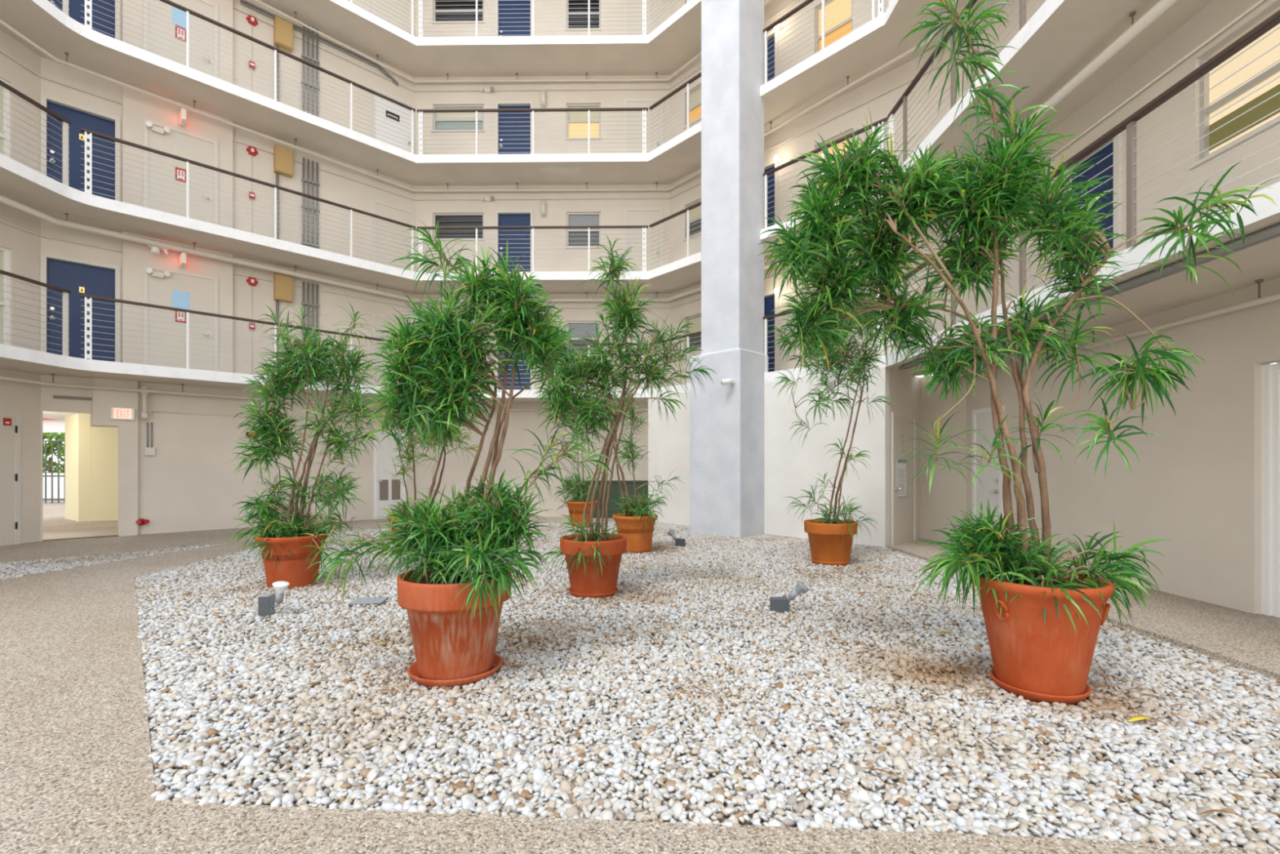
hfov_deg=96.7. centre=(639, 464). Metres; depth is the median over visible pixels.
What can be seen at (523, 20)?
door
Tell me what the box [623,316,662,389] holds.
door
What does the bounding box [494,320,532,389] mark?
door
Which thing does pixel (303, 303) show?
conduit riser
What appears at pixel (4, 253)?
window
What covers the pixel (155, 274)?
emergency light
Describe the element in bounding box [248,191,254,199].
station
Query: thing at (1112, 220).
door
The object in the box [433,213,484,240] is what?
window
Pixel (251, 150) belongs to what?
fire alarm strobe
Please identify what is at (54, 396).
trim
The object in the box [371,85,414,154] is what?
door
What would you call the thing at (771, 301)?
door
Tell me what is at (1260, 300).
pipe
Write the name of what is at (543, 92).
wall sconce
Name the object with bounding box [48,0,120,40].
door
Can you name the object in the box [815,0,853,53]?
window
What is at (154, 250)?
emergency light
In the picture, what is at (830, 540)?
potted tree
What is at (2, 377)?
pipe
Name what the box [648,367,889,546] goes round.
wall
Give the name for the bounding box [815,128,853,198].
window
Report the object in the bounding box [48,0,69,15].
railing
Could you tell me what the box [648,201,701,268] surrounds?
railing
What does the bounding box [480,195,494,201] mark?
emergency light
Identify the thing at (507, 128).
door
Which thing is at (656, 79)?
pipe
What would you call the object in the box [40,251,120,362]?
door
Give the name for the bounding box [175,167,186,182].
notice
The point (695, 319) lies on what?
window
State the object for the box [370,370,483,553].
potted tree
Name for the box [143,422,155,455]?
switch box
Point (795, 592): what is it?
socket
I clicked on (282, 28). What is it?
electrical box
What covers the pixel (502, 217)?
door
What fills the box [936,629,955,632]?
fallen leaf
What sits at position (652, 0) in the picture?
railing
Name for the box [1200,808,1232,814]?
fallen leaf
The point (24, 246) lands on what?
wall
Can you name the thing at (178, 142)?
door
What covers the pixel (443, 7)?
window
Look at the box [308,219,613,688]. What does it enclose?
potted tree
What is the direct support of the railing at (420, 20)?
on the gallery slab at (677, 41)
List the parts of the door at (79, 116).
handle, number plate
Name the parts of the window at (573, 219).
sill, pane, pane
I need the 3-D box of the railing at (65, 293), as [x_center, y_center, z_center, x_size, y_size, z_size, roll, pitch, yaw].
[-9.310,-2.283,5.640,0.070,1.080,7.280,0,0,0]
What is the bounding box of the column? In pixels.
[690,0,768,537]
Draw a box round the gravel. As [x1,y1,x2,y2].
[0,521,1279,849]
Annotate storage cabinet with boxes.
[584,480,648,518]
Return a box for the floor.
[0,500,1279,853]
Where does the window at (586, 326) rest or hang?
in the wall at (456, 470)
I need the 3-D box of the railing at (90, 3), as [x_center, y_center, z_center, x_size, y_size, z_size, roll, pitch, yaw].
[-7.280,-7.783,11.400,5.602,1.080,0.074,0,0,-44]
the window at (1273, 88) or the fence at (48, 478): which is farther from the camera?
the fence at (48, 478)
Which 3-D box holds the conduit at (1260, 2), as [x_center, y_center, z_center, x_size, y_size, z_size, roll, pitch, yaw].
[-2.525,-3.943,7.705,15.678,0.028,13.409,0,0,0]
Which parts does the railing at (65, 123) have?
handrail, post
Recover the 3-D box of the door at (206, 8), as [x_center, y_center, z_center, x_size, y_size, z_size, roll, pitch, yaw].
[-8.935,-8.213,11.099,1.147,2.120,0.106,0,0,-45]
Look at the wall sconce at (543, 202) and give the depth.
14.24 m
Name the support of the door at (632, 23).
in the wall at (456, 470)
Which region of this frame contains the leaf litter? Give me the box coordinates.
[226,547,1199,724]
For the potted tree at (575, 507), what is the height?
2.974 m
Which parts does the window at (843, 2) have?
pane, pane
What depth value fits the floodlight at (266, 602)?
5.00 m
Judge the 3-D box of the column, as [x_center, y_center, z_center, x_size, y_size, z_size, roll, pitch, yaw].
[1.733,-5.737,11.040,0.970,14.233,1.180,0,0,-45]
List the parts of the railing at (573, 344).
handrail, post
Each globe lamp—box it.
[773,155,782,162]
[773,288,782,293]
[774,24,782,31]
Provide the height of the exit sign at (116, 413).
0.217 m
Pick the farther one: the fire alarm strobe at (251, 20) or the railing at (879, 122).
the fire alarm strobe at (251, 20)
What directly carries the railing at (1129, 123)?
on the gallery slab at (1262, 260)
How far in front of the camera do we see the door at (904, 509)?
9.62 m
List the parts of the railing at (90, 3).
post, post, post, handrail, post, post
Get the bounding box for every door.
[0,411,21,546]
[40,93,120,201]
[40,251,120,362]
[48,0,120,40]
[142,0,217,78]
[142,117,217,224]
[142,263,217,371]
[371,0,414,35]
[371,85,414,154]
[371,198,414,271]
[371,312,414,386]
[373,429,405,519]
[494,0,532,36]
[494,100,533,154]
[494,209,533,271]
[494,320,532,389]
[623,0,662,35]
[623,98,662,153]
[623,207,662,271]
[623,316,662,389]
[764,28,778,84]
[764,160,778,228]
[764,290,778,372]
[891,412,916,545]
[972,404,1004,528]
[1059,132,1121,277]
[1261,361,1279,617]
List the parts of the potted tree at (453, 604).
stem, pot, stem, stem, stem, stem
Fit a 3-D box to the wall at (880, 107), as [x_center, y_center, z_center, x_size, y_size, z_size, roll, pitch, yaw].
[3.083,-7.053,11.873,0.140,11.000,6.790,0,0,-42]
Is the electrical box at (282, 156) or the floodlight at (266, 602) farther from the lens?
the electrical box at (282, 156)
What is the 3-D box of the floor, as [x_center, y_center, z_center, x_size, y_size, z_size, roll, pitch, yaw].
[-4.000,1.370,9.500,40.000,0.080,33.000,0,0,0]
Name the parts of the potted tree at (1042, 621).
stem, stem, stem, stem, stem, pot, stem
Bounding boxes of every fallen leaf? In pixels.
[860,767,899,777]
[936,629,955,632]
[1127,715,1151,721]
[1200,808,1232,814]
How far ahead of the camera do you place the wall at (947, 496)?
9.74 m
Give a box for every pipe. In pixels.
[0,0,956,191]
[0,0,1177,302]
[0,373,648,410]
[140,386,148,418]
[253,0,769,82]
[959,279,1279,381]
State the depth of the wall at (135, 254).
10.68 m
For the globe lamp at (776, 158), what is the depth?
11.80 m
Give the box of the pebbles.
[9,542,1279,847]
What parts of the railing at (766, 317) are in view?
post, handrail, post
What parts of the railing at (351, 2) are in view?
post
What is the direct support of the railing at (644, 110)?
on the gallery slab at (871, 46)
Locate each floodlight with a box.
[257,581,289,618]
[667,528,684,546]
[769,580,808,613]
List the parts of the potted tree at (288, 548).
stem, pot, stem, stem, stem, stem, stem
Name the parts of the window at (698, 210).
sill, pane, pane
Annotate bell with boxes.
[245,431,256,438]
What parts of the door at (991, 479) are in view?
handle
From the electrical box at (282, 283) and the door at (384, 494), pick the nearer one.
the electrical box at (282, 283)
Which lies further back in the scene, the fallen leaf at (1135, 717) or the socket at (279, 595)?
the socket at (279, 595)
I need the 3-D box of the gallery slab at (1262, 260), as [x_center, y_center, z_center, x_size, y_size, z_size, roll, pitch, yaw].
[-2.525,-1.648,7.713,15.710,0.190,13.426,0,0,0]
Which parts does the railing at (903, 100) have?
post, post, handrail, post, post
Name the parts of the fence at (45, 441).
rail, rail, rail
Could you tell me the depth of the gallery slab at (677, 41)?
13.37 m
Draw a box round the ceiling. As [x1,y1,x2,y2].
[42,411,90,419]
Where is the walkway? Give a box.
[886,545,1279,679]
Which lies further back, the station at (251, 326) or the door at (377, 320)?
the door at (377, 320)
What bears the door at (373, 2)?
in the wall at (190, 483)
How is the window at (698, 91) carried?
in the wall at (880, 107)
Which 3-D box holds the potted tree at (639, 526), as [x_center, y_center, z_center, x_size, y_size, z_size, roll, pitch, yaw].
[-0.001,0.033,8.714,1.303,2.630,0.932,0,0,23]
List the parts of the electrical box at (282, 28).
door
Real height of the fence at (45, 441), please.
2.150 m
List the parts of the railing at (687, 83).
handrail, post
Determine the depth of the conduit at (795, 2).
14.30 m
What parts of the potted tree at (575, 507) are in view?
stem, pot, stem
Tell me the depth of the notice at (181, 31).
11.09 m
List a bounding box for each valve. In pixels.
[135,518,149,525]
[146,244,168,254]
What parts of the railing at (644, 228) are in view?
post, post, handrail, post, post, post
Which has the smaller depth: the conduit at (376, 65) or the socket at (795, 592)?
the socket at (795, 592)
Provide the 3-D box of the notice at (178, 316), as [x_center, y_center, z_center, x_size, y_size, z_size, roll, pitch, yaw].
[-8.952,-2.893,11.094,0.171,0.260,0.010,0,0,-45]
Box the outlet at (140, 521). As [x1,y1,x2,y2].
[135,519,149,524]
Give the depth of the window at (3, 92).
9.36 m
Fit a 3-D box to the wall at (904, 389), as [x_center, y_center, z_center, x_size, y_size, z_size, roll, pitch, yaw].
[4.443,-0.112,9.713,1.506,2.883,0.120,0,0,-45]
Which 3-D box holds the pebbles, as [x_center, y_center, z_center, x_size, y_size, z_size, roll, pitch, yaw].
[-3.035,1.358,7.575,13.930,0.001,11.350,0,0,0]
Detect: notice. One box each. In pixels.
[3,417,11,425]
[175,24,186,42]
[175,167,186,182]
[175,311,186,323]
[897,459,906,497]
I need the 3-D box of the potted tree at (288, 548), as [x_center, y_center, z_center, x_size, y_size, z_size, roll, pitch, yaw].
[-3.705,-0.225,6.284,1.728,3.146,0.948,0,0,2]
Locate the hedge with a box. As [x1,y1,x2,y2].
[42,432,65,498]
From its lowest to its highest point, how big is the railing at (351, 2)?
1.080 m
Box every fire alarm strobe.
[246,13,257,91]
[246,143,257,232]
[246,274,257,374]
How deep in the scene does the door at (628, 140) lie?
14.34 m
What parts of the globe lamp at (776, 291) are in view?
globe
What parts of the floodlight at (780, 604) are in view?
plate, reflector bulb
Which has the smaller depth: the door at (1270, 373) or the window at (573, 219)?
the door at (1270, 373)
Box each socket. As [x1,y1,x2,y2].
[275,591,284,603]
[787,588,799,599]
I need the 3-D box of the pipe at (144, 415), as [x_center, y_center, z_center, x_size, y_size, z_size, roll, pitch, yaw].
[-9.341,-1.151,10.723,0.114,0.603,0.224,0,0,-44]
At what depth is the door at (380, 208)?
14.02 m
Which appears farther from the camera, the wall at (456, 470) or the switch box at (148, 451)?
the wall at (456, 470)
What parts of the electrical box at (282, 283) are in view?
door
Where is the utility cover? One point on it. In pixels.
(379, 601)
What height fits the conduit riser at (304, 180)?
2.400 m
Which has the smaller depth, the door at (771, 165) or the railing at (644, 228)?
the door at (771, 165)
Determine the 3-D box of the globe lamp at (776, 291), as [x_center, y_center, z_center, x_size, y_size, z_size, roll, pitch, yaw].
[2.873,-3.600,11.847,0.211,0.122,0.116,0,0,-42]
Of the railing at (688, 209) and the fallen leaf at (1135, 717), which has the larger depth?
the railing at (688, 209)
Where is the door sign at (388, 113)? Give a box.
[386,110,399,121]
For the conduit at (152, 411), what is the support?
attached to the wall at (190, 483)
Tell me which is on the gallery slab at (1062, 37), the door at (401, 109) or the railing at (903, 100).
the railing at (903, 100)
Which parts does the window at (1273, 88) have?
sill, pane, pane, pane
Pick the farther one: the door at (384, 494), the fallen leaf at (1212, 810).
the door at (384, 494)
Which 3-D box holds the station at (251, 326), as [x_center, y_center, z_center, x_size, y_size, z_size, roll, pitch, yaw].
[-8.168,-2.902,11.978,0.100,0.140,0.061,0,0,-45]
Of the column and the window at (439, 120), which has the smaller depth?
the column
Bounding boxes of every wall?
[0,29,40,543]
[40,0,413,541]
[65,413,118,521]
[93,0,232,536]
[413,0,670,516]
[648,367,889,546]
[670,0,964,386]
[889,368,919,545]
[920,369,966,542]
[964,0,1279,613]
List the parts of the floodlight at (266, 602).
plate, reflector bulb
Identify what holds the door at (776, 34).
in the wall at (880, 107)
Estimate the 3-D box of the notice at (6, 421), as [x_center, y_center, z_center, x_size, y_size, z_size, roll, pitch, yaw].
[-10.364,-0.695,9.320,0.010,0.120,0.120,0,0,0]
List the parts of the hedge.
stem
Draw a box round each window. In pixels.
[0,77,9,157]
[0,246,9,345]
[431,0,484,23]
[431,104,484,132]
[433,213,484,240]
[466,321,484,348]
[564,0,601,31]
[564,103,601,139]
[564,212,601,248]
[566,320,600,357]
[683,84,701,128]
[683,199,701,240]
[685,313,701,352]
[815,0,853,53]
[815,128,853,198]
[1188,0,1279,169]
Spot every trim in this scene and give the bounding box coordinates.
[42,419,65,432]
[53,395,91,400]
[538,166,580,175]
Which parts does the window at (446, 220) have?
sill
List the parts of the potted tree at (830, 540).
pot, stem, stem, stem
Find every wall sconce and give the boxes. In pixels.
[541,90,546,106]
[541,200,546,216]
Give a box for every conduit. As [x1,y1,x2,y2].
[0,0,1007,199]
[0,0,1265,308]
[151,411,373,422]
[232,0,799,91]
[240,0,398,85]
[898,223,1279,369]
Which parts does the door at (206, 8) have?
vision pane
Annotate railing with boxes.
[0,80,71,186]
[0,269,71,355]
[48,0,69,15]
[80,0,415,153]
[80,127,415,271]
[80,293,396,383]
[348,0,415,35]
[417,0,648,37]
[417,107,648,155]
[417,225,648,271]
[482,342,648,389]
[648,71,701,151]
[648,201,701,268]
[648,331,701,386]
[649,0,690,33]
[763,0,886,83]
[763,117,887,227]
[763,291,884,372]
[886,0,1046,174]
[888,9,1279,353]
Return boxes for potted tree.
[226,302,384,589]
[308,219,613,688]
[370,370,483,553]
[524,235,716,599]
[553,397,599,527]
[597,385,684,553]
[756,0,1279,704]
[768,285,896,566]
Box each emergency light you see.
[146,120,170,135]
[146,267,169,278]
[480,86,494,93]
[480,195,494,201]
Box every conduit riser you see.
[301,22,319,116]
[301,157,319,248]
[301,281,319,368]
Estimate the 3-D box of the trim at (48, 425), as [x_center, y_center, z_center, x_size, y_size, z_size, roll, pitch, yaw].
[-19.800,-1.220,18.350,8.400,0.400,0.300,0,0,0]
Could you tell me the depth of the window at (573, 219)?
14.46 m
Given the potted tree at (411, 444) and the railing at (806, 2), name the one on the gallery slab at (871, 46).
the railing at (806, 2)
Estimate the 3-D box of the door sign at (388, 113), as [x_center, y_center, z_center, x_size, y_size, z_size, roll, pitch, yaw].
[-6.100,-8.584,14.034,0.330,0.150,0.015,0,0,-44]
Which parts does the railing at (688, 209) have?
handrail, post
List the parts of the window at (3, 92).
pane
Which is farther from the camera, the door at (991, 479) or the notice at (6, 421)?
the notice at (6, 421)
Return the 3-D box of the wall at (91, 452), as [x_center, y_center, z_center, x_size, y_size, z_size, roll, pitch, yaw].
[-12.225,0.080,13.745,3.708,2.500,0.923,0,0,-4]
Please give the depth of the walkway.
4.58 m
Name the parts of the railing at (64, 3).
post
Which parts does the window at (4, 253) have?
pane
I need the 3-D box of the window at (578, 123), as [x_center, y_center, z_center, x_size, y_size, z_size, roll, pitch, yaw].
[-1.424,-8.661,14.413,0.930,0.925,0.155,0,0,1]
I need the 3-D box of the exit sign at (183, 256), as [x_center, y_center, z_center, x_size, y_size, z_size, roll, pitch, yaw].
[-8.837,-3.943,10.993,0.068,0.200,0.343,0,0,-45]
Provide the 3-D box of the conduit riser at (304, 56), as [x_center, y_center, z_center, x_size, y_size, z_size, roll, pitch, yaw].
[-7.383,-8.478,12.748,0.353,2.650,0.078,0,0,-45]
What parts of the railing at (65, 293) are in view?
handrail, post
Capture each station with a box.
[248,60,254,69]
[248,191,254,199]
[248,322,254,329]
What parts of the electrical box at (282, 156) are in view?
door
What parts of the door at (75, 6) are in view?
frame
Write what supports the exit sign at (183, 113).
attached to the wall at (135, 254)
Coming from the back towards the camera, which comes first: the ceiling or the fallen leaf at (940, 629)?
the ceiling
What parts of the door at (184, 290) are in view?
vision pane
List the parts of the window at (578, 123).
sill, pane, pane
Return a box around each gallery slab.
[0,0,989,186]
[0,0,1213,294]
[0,181,1279,403]
[259,0,774,77]
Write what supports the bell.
attached to the wall at (190, 483)
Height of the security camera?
0.120 m
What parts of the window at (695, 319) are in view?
pane, pane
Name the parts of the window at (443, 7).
sill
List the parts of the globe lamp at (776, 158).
globe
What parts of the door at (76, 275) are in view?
number plate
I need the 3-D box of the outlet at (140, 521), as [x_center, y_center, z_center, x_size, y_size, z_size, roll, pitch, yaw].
[-9.372,1.086,10.718,0.197,0.090,0.109,0,0,-44]
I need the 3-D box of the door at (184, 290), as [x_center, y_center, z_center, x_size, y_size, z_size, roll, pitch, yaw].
[-8.935,-2.713,11.099,1.147,2.120,0.106,0,0,-45]
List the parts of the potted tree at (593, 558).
pot, stem, stem, stem, stem, stem, stem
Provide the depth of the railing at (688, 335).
12.39 m
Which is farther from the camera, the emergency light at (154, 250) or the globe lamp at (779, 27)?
the globe lamp at (779, 27)
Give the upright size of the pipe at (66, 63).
0.210 m
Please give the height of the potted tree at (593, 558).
3.693 m
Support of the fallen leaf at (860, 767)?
on the gravel
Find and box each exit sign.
[110,407,134,420]
[179,108,186,126]
[179,252,186,266]
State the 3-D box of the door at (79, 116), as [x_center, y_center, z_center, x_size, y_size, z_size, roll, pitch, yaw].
[-10.043,-5.413,10.237,1.021,2.020,0.145,0,0,-44]
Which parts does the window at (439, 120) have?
sill, pane, pane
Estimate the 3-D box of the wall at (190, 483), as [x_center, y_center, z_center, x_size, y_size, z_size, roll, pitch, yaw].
[-8.102,-5.612,12.190,6.524,13.883,0.141,0,0,-44]
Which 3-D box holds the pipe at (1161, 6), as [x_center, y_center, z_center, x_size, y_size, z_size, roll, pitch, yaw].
[-2.610,-4.186,7.678,14.750,0.237,13.356,0,0,0]
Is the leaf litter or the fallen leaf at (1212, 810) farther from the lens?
the leaf litter
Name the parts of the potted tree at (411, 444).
stem, pot, stem, stem, stem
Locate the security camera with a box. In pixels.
[720,377,734,385]
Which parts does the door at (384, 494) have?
louver panel, louver panel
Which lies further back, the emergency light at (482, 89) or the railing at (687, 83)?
the emergency light at (482, 89)
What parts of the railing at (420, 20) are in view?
post, post, post, post, post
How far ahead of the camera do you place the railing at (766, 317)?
10.68 m
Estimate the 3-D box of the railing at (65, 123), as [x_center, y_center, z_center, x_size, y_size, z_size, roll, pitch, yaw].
[-9.310,-5.033,5.640,0.070,1.080,7.280,0,0,0]
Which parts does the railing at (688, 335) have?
handrail, post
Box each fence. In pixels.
[42,440,65,502]
[42,472,64,498]
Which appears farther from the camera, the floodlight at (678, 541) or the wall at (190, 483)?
the wall at (190, 483)
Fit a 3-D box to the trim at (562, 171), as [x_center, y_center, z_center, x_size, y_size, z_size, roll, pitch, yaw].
[-1.929,-7.052,13.680,1.046,0.006,0.411,0,0,0]
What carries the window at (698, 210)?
in the wall at (880, 107)
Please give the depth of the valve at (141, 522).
10.73 m
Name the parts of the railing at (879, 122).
post, handrail, post, post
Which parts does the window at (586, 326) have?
pane, pane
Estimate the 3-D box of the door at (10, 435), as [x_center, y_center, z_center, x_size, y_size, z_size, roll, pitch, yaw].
[-10.335,0.240,8.991,0.145,2.180,1.040,0,0,0]
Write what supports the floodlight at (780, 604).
on the gravel
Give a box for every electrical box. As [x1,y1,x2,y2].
[273,15,293,102]
[273,144,293,239]
[273,272,293,363]
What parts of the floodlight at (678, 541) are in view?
reflector bulb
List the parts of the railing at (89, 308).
post, post, handrail, post, post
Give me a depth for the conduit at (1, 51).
11.87 m
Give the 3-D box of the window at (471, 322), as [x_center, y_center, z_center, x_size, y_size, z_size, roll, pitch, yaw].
[-4.600,-3.265,14.454,1.363,0.715,0.155,0,0,1]
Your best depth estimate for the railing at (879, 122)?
10.24 m
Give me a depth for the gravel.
3.09 m
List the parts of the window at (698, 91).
sill, pane, pane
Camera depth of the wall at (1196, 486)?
5.71 m
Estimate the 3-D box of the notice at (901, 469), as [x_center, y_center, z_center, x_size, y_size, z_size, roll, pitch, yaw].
[4.404,0.236,9.566,0.417,0.633,0.011,0,0,-45]
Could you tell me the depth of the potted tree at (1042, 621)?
3.38 m
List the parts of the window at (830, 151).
pane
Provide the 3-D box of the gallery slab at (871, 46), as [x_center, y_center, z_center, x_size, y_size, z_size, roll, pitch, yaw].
[-2.525,-7.148,7.713,15.710,0.190,13.426,0,0,0]
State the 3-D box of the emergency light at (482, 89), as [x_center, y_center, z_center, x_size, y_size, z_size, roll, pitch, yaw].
[-3.849,-9.434,14.339,0.376,0.107,0.132,0,0,1]
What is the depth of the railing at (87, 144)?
10.75 m
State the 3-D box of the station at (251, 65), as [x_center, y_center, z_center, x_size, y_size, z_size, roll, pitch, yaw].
[-8.168,-8.402,11.978,0.100,0.140,0.061,0,0,-45]
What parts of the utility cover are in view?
lid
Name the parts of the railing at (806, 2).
post, handrail, post, post, post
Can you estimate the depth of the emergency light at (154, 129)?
10.81 m
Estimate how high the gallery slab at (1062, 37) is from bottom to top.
0.190 m
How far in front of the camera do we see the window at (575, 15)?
14.46 m
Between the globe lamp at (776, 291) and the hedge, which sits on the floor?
the hedge
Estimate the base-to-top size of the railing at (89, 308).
1.080 m
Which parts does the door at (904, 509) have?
handle, vision pane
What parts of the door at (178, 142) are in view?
vision pane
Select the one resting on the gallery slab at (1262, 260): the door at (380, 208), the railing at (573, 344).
the railing at (573, 344)
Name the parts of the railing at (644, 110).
post, post, handrail, post, post, post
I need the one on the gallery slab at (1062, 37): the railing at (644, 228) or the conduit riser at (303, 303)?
the railing at (644, 228)
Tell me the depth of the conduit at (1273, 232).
4.38 m
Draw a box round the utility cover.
[348,596,390,607]

